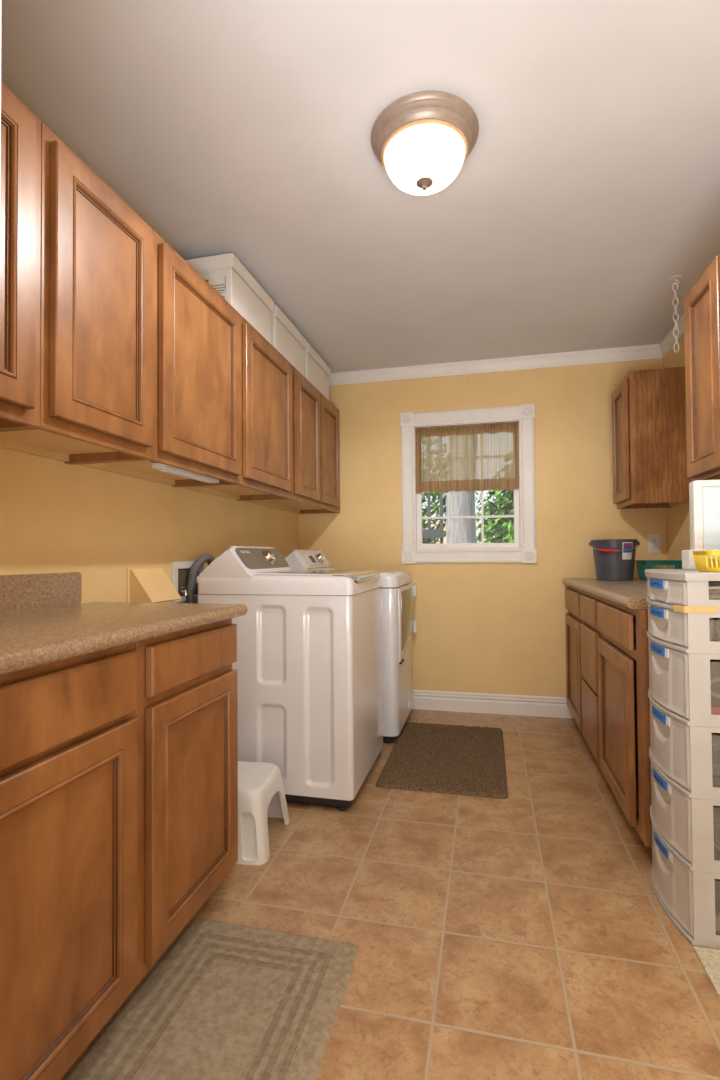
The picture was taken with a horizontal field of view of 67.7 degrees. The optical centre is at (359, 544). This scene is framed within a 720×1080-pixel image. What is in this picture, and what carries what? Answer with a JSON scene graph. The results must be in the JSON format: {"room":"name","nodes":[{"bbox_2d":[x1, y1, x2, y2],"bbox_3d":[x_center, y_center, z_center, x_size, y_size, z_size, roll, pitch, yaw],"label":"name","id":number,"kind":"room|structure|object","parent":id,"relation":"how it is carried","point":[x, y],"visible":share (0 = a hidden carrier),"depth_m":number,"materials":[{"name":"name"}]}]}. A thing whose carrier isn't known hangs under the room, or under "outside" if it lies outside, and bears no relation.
{"room":"laundry room","nodes":[
{"label":"laundry room","id":0,"kind":"room"},
{"bbox_2d":[0,448,298,602],"bbox_3d":[-0.904,-0.078,2.401,0.120,2.428,3.590,-1,-1,13],"label":"wall","id":1,"kind":"structure","parent":0,"point":[56,516],"depth_m":2.00,"materials":[{"name":"yellow paint"}]},
{"bbox_2d":[0,82,40,429],"bbox_3d":[-0.991,-0.666,1.044,0.348,0.755,0.609,-1,-1,13],"label":"upper cabinet","id":2,"kind":"object","parent":1,"relation":"attached to","point":[20,171],"visible":1,"depth_m":1.22,"materials":[{"name":"brown wood"}]},
{"bbox_2d":[0,572,81,613],"bbox_3d":[-1.087,0.137,1.291,0.025,0.110,1.105,-1,-1,13],"label":"backsplash","id":3,"kind":"structure","parent":1,"relation":"attached to","point":[19,592],"depth_m":1.65,"materials":[{"name":"brown laminate"}]},
{"bbox_2d":[0,122,152,463],"bbox_3d":[-0.869,-0.656,1.559,0.348,0.755,0.444,-1,-1,13],"label":"upper cabinet","id":4,"kind":"object","parent":1,"relation":"attached to","point":[96,265],"visible":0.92,"depth_m":1.48,"materials":[{"name":"brown wood"}]},
{"bbox_2d":[127,566,181,602],"bbox_3d":[-0.834,0.165,2.196,0.104,0.152,0.230,-1,-1,13],"label":"vent hood","id":5,"kind":"object","parent":1,"relation":"attached to","point":[144,584],"visible":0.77,"depth_m":2.15,"materials":[{"name":"yellow paint"}]},
{"bbox_2d":[71,229,240,486],"bbox_3d":[-0.745,-0.647,2.079,0.348,0.755,0.622,-1,-1,13],"label":"upper cabinet","id":6,"kind":"object","parent":1,"relation":"attached to","point":[197,332],"visible":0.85,"depth_m":1.97,"materials":[{"name":"brown wood"}]},
{"bbox_2d":[150,460,218,482],"bbox_3d":[-0.664,-0.280,2.067,0.050,0.036,0.415,-1,-1,13],"label":"light bar","id":7,"kind":"object","parent":6,"relation":"attached to","point":[155,465],"visible":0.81,"depth_m":2.00,"materials":[{"name":"white plastic"}]},
{"bbox_2d":[161,470,211,482],"bbox_3d":[-0.662,-0.264,2.074,0.030,0.004,0.320,-1,-1,13],"label":"diffuser","id":8,"kind":"object","parent":7,"relation":"attached to","point":[183,473],"depth_m":2.06,"materials":[{"name":"white plastic"}]},
{"bbox_2d":[171,561,203,602],"bbox_3d":[-0.789,0.167,2.515,0.042,0.184,0.265,-1,-1,13],"label":"washer outlet box","id":9,"kind":"object","parent":1,"relation":"attached to","point":[180,570],"visible":0.52,"depth_m":2.46,"materials":[{"name":"white plastic"}]},
{"bbox_2d":[185,553,214,602],"bbox_3d":[-0.749,0.190,2.572,0.067,0.298,0.211,-1,-1,23],"label":"hose","id":10,"kind":"object","parent":9,"relation":"attached to","point":[191,581],"visible":0.64,"depth_m":2.49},
{"bbox_2d":[181,314,292,500],"bbox_3d":[-0.599,-0.635,2.694,0.348,0.755,0.638,-1,-1,13],"label":"upper cabinet","id":11,"kind":"object","parent":1,"relation":"attached to","point":[266,374],"visible":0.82,"depth_m":2.62,"materials":[{"name":"brown wood"}]},
{"bbox_2d":[185,253,273,344],"bbox_3d":[-0.644,-1.131,2.554,0.316,0.229,0.460,-1,-1,13],"label":"storage box","id":12,"kind":"object","parent":11,"relation":"on","point":[225,273],"visible":0.48,"depth_m":2.37,"materials":[{"name":"white cardboard"}]},
{"bbox_2d":[244,364,339,513],"bbox_3d":[-0.409,-0.620,3.495,0.348,0.755,1.006,-1,-1,13],"label":"upper cabinet","id":13,"kind":"object","parent":1,"relation":"attached to","point":[315,420],"visible":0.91,"depth_m":3.35,"materials":[{"name":"brown wood"}]},
{"bbox_2d":[272,305,306,376],"bbox_3d":[-0.530,-1.122,3.036,0.316,0.229,0.478,-1,-1,13],"label":"storage box","id":14,"kind":"object","parent":13,"relation":"on","point":[286,339],"visible":0.16,"depth_m":2.95,"materials":[{"name":"white cardboard"}]},
{"bbox_2d":[305,342,330,399],"bbox_3d":[-0.412,-1.113,3.531,0.316,0.229,0.482,-1,-1,13],"label":"storage box","id":15,"kind":"object","parent":13,"relation":"on","point":[317,372],"visible":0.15,"depth_m":3.45,"materials":[{"name":"white cardboard"}]},
{"bbox_2d":[1,0,719,372],"bbox_3d":[0.921,-1.405,0.486,4.600,0.120,6.520,-1,-1,13],"label":"ceiling","id":16,"kind":"structure","parent":0,"point":[589,181],"depth_m":1.77,"materials":[{"name":"paint"}]},
{"bbox_2d":[371,90,478,194],"bbox_3d":[0.207,-1.226,1.721,0.344,0.175,0.344,-1,-1,13],"label":"ceiling light","id":17,"kind":"object","parent":16,"relation":"attached to","point":[423,140],"visible":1,"depth_m":1.63,"materials":[{"name":"white glass"}]},
{"bbox_2d":[462,353,465,402],"bbox_3d":[0.698,-1.110,3.592,0.026,0.340,0.026,-1,-1,13],"label":"hanging chain","id":18,"kind":"object","parent":16,"relation":"hanging from","point":[463,353],"visible":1,"depth_m":3.59,"materials":[{"name":"silver metal"}]},
{"bbox_2d":[668,275,681,352],"bbox_3d":[1.542,-1.122,2.621,0.057,0.367,0.057,-1,-1,13],"label":"hanging chain","id":19,"kind":"object","parent":16,"relation":"hanging from","point":[676,277],"visible":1,"depth_m":2.62,"materials":[{"name":"silver metal"}]},
{"bbox_2d":[61,709,719,1079],"bbox_3d":[0.033,1.143,0.649,2.737,0.100,6.520,-1,-1,13],"label":"floor","id":20,"kind":"structure","parent":0,"point":[527,934],"depth_m":1.57,"materials":[{"name":"tile"}]},
{"bbox_2d":[0,642,136,1079],"bbox_3d":[-0.860,0.665,1.030,0.578,0.884,0.629,-1,-1,13],"label":"base cabinet","id":21,"kind":"object","parent":20,"relation":"on","point":[68,727],"visible":0.84,"depth_m":1.04,"materials":[{"name":"brown wood"}]},
{"bbox_2d":[0,572,247,675],"bbox_3d":[-0.800,0.153,1.268,0.595,0.147,1.193,-1,-1,13],"label":"countertop","id":22,"kind":"structure","parent":21,"relation":"on","point":[44,620],"depth_m":1.40,"materials":[{"name":"brown laminate"}]},
{"bbox_2d":[136,618,237,985],"bbox_3d":[-0.730,0.676,1.577,0.578,0.884,0.493,-1,-1,13],"label":"base cabinet","id":23,"kind":"object","parent":20,"relation":"on","point":[187,710],"visible":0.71,"depth_m":1.45,"materials":[{"name":"brown wood"}]},
{"bbox_2d":[65,918,358,1079],"bbox_3d":[-0.345,1.101,1.135,0.508,0.008,0.848,-1,-1,13],"label":"floor mat","id":24,"kind":"object","parent":20,"relation":"on","point":[226,1001],"visible":1,"depth_m":1.27,"materials":[{"name":"beige fabric"}]},
{"bbox_2d":[236,761,289,864],"bbox_3d":[-0.507,1.007,2.080,0.400,0.238,0.355,-1,-1,8],"label":"step stool","id":25,"kind":"object","parent":20,"relation":"on","point":[261,794],"visible":0.45,"depth_m":1.94,"materials":[{"name":"white plastic"}]},
{"bbox_2d":[197,546,382,810],"bbox_3d":[-0.299,0.572,2.666,0.737,1.130,0.696,-1,-1,13],"label":"washing machine","id":26,"kind":"object","parent":20,"relation":"on","point":[308,665],"visible":0.68,"depth_m":2.33,"materials":[{"name":"metal"}]},
{"bbox_2d":[285,550,416,742],"bbox_3d":[-0.070,0.591,3.472,0.787,1.122,0.685,-1,-1,13],"label":"dryer","id":27,"kind":"object","parent":20,"relation":"on","point":[399,625],"visible":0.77,"depth_m":3.11,"materials":[{"name":"metal"}]},
{"bbox_2d":[376,722,507,798],"bbox_3d":[0.472,1.126,2.905,0.605,0.020,0.960,-1,-1,13],"label":"rug","id":28,"kind":"object","parent":20,"relation":"on","point":[434,758],"visible":1,"depth_m":2.76,"materials":[{"name":"brown fabric"}]},
{"bbox_2d":[565,585,583,730],"bbox_3d":[1.597,0.692,3.212,0.622,0.884,0.580,-1,-1,13],"label":"base cabinet","id":29,"kind":"object","parent":20,"relation":"on","point":[573,621],"visible":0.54,"depth_m":3.27,"materials":[{"name":"brown wood"}]},
{"bbox_2d":[580,591,601,762],"bbox_3d":[1.476,0.682,2.696,0.618,0.884,0.478,-1,-1,13],"label":"base cabinet","id":30,"kind":"object","parent":20,"relation":"on","point":[590,633],"visible":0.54,"depth_m":2.71,"materials":[{"name":"brown wood"}]},
{"bbox_2d":[597,598,719,846],"bbox_3d":[1.341,0.672,2.134,0.622,0.884,0.674,-1,-1,13],"label":"base cabinet","id":31,"kind":"object","parent":20,"relation":"on","point":[623,652],"visible":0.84,"depth_m":2.06,"materials":[{"name":"brown wood"}]},
{"bbox_2d":[562,578,666,608],"bbox_3d":[1.457,0.220,2.672,0.632,0.038,1.714,-1,-1,13],"label":"countertop","id":32,"kind":"structure","parent":31,"relation":"on","point":[632,594],"depth_m":2.45,"materials":[{"name":"grey laminate"}]},
{"bbox_2d":[589,539,639,580],"bbox_3d":[1.529,0.090,3.225,0.271,0.243,0.275,-1,-1,13],"label":"bucket","id":33,"kind":"object","parent":32,"relation":"on","point":[614,559],"visible":1,"depth_m":3.14,"materials":[{"name":"grey plastic"}]},
{"bbox_2d":[623,543,631,552],"bbox_3d":[1.556,0.016,3.119,0.054,0.055,0.031,-1,-1,13],"label":"print","id":34,"kind":"object","parent":33,"relation":"attached to","point":[627,547],"depth_m":3.11},
{"bbox_2d":[635,560,681,580],"bbox_3d":[1.763,0.149,3.156,0.226,0.118,0.210,-1,-1,13],"label":"basket","id":35,"kind":"object","parent":32,"relation":"on","point":[641,564],"visible":0.56,"depth_m":3.08,"materials":[{"name":"teal plastic"}]},
{"bbox_2d":[644,569,719,948],"bbox_3d":[1.130,0.592,1.633,0.429,1.027,0.388,-1,-1,13],"label":"storage drawers","id":36,"kind":"object","parent":20,"relation":"on","point":[684,868],"visible":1,"depth_m":1.52,"materials":[{"name":"plastic"}]},
{"bbox_2d":[677,650,719,706],"bbox_3d":[1.120,0.407,1.580,0.320,0.150,0.218,-1,-1,13],"label":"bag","id":37,"kind":"object","parent":36,"relation":"in","point":[714,664],"visible":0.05,"depth_m":1.50,"materials":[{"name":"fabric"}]},
{"bbox_2d":[682,480,719,569],"bbox_3d":[1.222,-0.066,1.735,0.311,0.290,0.072,-1,-1,13],"label":"framed panel","id":38,"kind":"object","parent":36,"relation":"on","point":[704,495],"visible":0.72,"depth_m":1.74,"materials":[{"name":"white plastic"}]},
{"bbox_2d":[691,551,719,571],"bbox_3d":[1.082,0.046,1.567,0.173,0.060,0.136,-1,-1,13],"label":"basket","id":39,"kind":"object","parent":36,"relation":"on","point":[701,559],"visible":1,"depth_m":1.56,"materials":[{"name":"yellow plastic"}]},
{"bbox_2d":[709,618,713,640],"bbox_3d":[0.983,0.239,1.532,0.048,0.083,0.048,-1,-1,13],"label":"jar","id":40,"kind":"object","parent":36,"relation":"in","point":[711,621],"visible":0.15,"depth_m":1.51,"materials":[{"name":"beige"}]},
{"bbox_2d":[710,677,719,697],"bbox_3d":[1.001,0.396,1.491,0.070,0.057,0.012,-1,-1,13],"label":"coiled cable","id":41,"kind":"object","parent":36,"relation":"in","point":[714,679],"visible":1,"depth_m":1.49,"materials":[{"name":"beige plastic"}]},
{"bbox_2d":[711,707,719,714],"bbox_3d":[1.006,0.465,1.489,0.060,0.029,0.009,-1,-1,13],"label":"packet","id":42,"kind":"object","parent":36,"relation":"in","point":[714,710],"visible":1,"depth_m":1.49,"materials":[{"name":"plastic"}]},
{"bbox_2d":[712,776,719,786],"bbox_3d":[1.114,0.663,1.562,0.310,0.035,0.206,-1,-1,13],"label":"folded fabric","id":43,"kind":"object","parent":36,"relation":"in","point":[716,779],"visible":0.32,"depth_m":1.49,"materials":[{"name":"fabric"}]},
{"bbox_2d":[712,763,719,776],"bbox_3d":[1.113,0.626,1.563,0.310,0.035,0.206,-1,-1,13],"label":"folded fabric","id":44,"kind":"object","parent":43,"relation":"on","point":[715,766],"visible":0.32,"depth_m":1.49,"materials":[{"name":"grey fabric"}]},
{"bbox_2d":[712,749,719,762],"bbox_3d":[1.113,0.589,1.564,0.310,0.035,0.206,-1,-1,13],"label":"folded fabric","id":45,"kind":"object","parent":44,"relation":"on","point":[715,753],"visible":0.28,"depth_m":1.49,"materials":[{"name":"fabric"}]},
{"bbox_2d":[688,725,719,749],"bbox_3d":[1.113,0.552,1.565,0.310,0.035,0.206,-1,-1,13],"label":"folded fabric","id":46,"kind":"object","parent":45,"relation":"on","point":[715,736],"visible":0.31,"depth_m":1.49,"materials":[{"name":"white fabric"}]},
{"bbox_2d":[713,805,719,858],"bbox_3d":[1.124,0.810,1.576,0.320,0.140,0.210,-1,-1,13],"label":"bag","id":47,"kind":"object","parent":36,"relation":"in","point":[716,809],"visible":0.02,"depth_m":1.50,"materials":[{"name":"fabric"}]},
{"bbox_2d":[713,817,719,849],"bbox_3d":[1.040,0.803,1.479,0.140,0.114,0.015,-1,-1,13],"label":"coiled cable","id":48,"kind":"object","parent":36,"relation":"in","point":[716,826],"visible":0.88,"depth_m":1.49,"materials":[{"name":"grey plastic"}]},
{"bbox_2d":[715,879,719,913],"bbox_3d":[1.133,1.018,1.605,0.320,0.130,0.160,-1,-1,13],"label":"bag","id":49,"kind":"object","parent":36,"relation":"in","point":[717,881],"visible":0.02,"depth_m":1.55,"materials":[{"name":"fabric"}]},
{"bbox_2d":[715,914,719,931],"bbox_3d":[1.038,1.047,1.502,0.134,0.069,0.048,-1,-1,13],"label":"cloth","id":50,"kind":"object","parent":36,"relation":"in","point":[717,916],"visible":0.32,"depth_m":1.49,"materials":[{"name":"beige fabric"}]},
{"bbox_2d":[716,618,719,640],"bbox_3d":[1.037,0.239,1.520,0.048,0.083,0.048,-1,-1,13],"label":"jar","id":51,"kind":"object","parent":36,"relation":"in","point":[717,619],"visible":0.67,"depth_m":1.52,"materials":[{"name":"beige"}]},
{"bbox_3d":[1.103,0.158,1.564,0.300,0.012,0.186,-1,-1,13],"label":"folded cloth","id":52,"kind":"object","parent":36,"relation":"in","visible":0},
{"bbox_2d":[709,594,719,598],"bbox_3d":[1.103,0.146,1.564,0.300,0.012,0.186,-1,-1,13],"label":"folded cloth","id":53,"kind":"object","parent":52,"relation":"on","point":[711,596],"visible":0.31,"depth_m":1.50,"materials":[{"name":"white fabric"}]},
{"bbox_2d":[709,590,719,594],"bbox_3d":[1.103,0.133,1.564,0.300,0.012,0.186,-1,-1,13],"label":"folded cloth","id":54,"kind":"object","parent":53,"relation":"on","point":[713,592],"visible":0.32,"depth_m":1.50,"materials":[{"name":"white fabric"}]},
{"bbox_2d":[709,586,719,589],"bbox_3d":[1.103,0.121,1.565,0.300,0.012,0.186,-1,-1,13],"label":"folded cloth","id":55,"kind":"object","parent":54,"relation":"on","point":[710,587],"visible":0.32,"depth_m":1.50,"materials":[{"name":"beige fabric"}]},
{"bbox_2d":[674,580,719,585],"bbox_3d":[1.102,0.108,1.565,0.300,0.012,0.186,-1,-1,13],"label":"folded cloth","id":56,"kind":"object","parent":55,"relation":"on","point":[710,583],"visible":0.33,"depth_m":1.50,"materials":[{"name":"white fabric"}]},
{"bbox_2d":[299,358,666,696],"bbox_3d":[0.825,-0.063,3.773,2.610,2.428,0.120,-1,-1,13],"label":"wall","id":57,"kind":"structure","parent":0,"point":[490,628],"depth_m":3.67,"materials":[{"name":"yellow paint"}]},
{"bbox_2d":[400,404,536,563],"bbox_3d":[0.752,-0.410,3.781,0.916,1.075,0.152,-1,-1,13],"label":"window","id":58,"kind":"structure","parent":57,"relation":"in","point":[523,549],"depth_m":3.73,"materials":[{"name":"white paint"}]},
{"bbox_2d":[416,422,518,493],"bbox_3d":[0.746,-0.605,3.771,0.723,0.472,0.060,-1,-1,13],"label":"valance curtain","id":59,"kind":"object","parent":58,"relation":"hanging from","point":[465,457],"visible":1,"depth_m":3.76,"materials":[{"name":"brown fabric"}]},
{"bbox_2d":[412,690,573,718],"bbox_3d":[0.495,1.088,3.758,1.948,0.131,0.020,-1,-1,13],"label":"baseboard","id":60,"kind":"structure","parent":57,"relation":"attached to","point":[523,705],"depth_m":3.65,"materials":[{"name":"white paint"}]},
{"bbox_2d":[329,344,661,385],"bbox_3d":[0.741,-1.235,3.739,2.490,0.084,0.028,-1,-1,13],"label":"trim","id":61,"kind":"structure","parent":57,"relation":"attached to","point":[653,351],"depth_m":3.68,"materials":[{"name":"white paint"}]},
{"bbox_2d":[647,534,660,552],"bbox_3d":[1.892,-0.008,3.452,0.076,0.122,0.009,-1,-1,13],"label":"wall outlet","id":62,"kind":"object","parent":57,"relation":"attached to","point":[654,540],"visible":1,"depth_m":3.45,"materials":[{"name":"white plastic"}]},
{"bbox_2d":[663,335,718,568],"bbox_3d":[1.762,-0.099,2.333,0.120,2.428,2.250,-1,-1,13],"label":"wall","id":63,"kind":"structure","parent":0,"point":[677,517],"depth_m":3.23,"materials":[{"name":"yellow paint"}]},
{"bbox_2d":[611,367,690,508],"bbox_3d":[1.721,-0.612,3.195,0.342,0.758,0.369,-1,-1,13],"label":"upper cabinet","id":64,"kind":"object","parent":63,"relation":"attached to","point":[649,443],"visible":0.95,"depth_m":3.03,"materials":[{"name":"brown wood"}]},
{"bbox_2d":[659,314,683,357],"bbox_3d":[1.682,-1.270,2.374,0.028,0.084,2.250,-1,-1,13],"label":"trim","id":65,"kind":"structure","parent":63,"relation":"attached to","point":[667,343],"depth_m":3.25,"materials":[{"name":"white paint"}]},
{"bbox_2d":[684,252,719,481],"bbox_3d":[1.387,-0.639,1.790,0.342,0.758,0.699,-1,-1,13],"label":"upper cabinet","id":66,"kind":"object","parent":63,"relation":"attached to","point":[702,302],"visible":0.89,"depth_m":1.99,"materials":[{"name":"brown wood"}]},
{"bbox_2d":[693,946,719,998],"bbox_3d":[1.668,1.097,-0.900,2.565,0.106,4.260,-1,-1,13],"label":"rug","id":67,"kind":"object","parent":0,"point":[709,959],"depth_m":1.41,"materials":[{"name":"beige fabric"}]},
{"bbox_3d":[-0.929,-0.114,0.624,0.893,2.428,0.120,-1,-1,13],"label":"wall","id":68,"kind":"structure","parent":0,"visible":0},
{"bbox_2d":[0,0,1,168],"bbox_3d":[-0.445,-0.120,0.509,0.102,2.428,0.140,-1,-1,13],"label":"trim","id":69,"kind":"structure","parent":68,"relation":"attached to","point":[0,0],"depth_m":0.57,"materials":[{"name":"white paint"}]},
{"label":"outside","id":70,"kind":"structure","parent":0,"visible":0},
{"bbox_3d":[2.311,1.536,9.661,16.000,0.050,12.080,-1,-1,13],"label":"garden","id":71,"kind":"object","parent":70,"visible":0},
{"bbox_2d":[422,493,442,543],"bbox_3d":[-0.286,-0.003,6.850,2.680,2.950,0.065,-1,-1,13],"label":"fence","id":72,"kind":"object","parent":71,"relation":"on","point":[429,533],"visible":0.02,"depth_m":6.56,"materials":[{"name":"paint"}]},
{"bbox_2d":[422,492,445,543],"bbox_3d":[0.758,-0.209,9.073,2.253,3.486,1.282,-1,-1,13],"label":"shrub","id":73,"kind":"object","parent":71,"relation":"on","point":[434,495],"visible":0.05,"depth_m":8.80,"materials":[{"name":"green plant"}]},
{"bbox_2d":[422,521,476,543],"bbox_3d":[0.399,0.547,10.751,3.800,2.000,0.120,-1,-1,13],"label":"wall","id":74,"kind":"structure","parent":71,"relation":"on","point":[432,525],"depth_m":10.42,"materials":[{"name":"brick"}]},
{"bbox_2d":[446,491,476,543],"bbox_3d":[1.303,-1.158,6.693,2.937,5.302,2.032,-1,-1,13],"label":"column","id":75,"kind":"structure","parent":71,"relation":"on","point":[464,529],"depth_m":5.96,"materials":[{"name":"white"}]},
{"bbox_2d":[424,490,513,542],"bbox_3d":[3.365,0.178,11.530,6.046,2.794,1.920,-1,-1,13],"label":"tree","id":76,"kind":"object","parent":71,"relation":"on","point":[476,499],"visible":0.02,"depth_m":11.66,"materials":[{"name":"green plant"}]},
{"bbox_2d":[477,490,513,542],"bbox_3d":[2.653,-0.013,7.488,1.991,3.261,1.308,-1,-1,13],"label":"shrub","id":77,"kind":"object","parent":71,"relation":"on","point":[502,505],"visible":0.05,"depth_m":7.44,"materials":[{"name":"green plant"}]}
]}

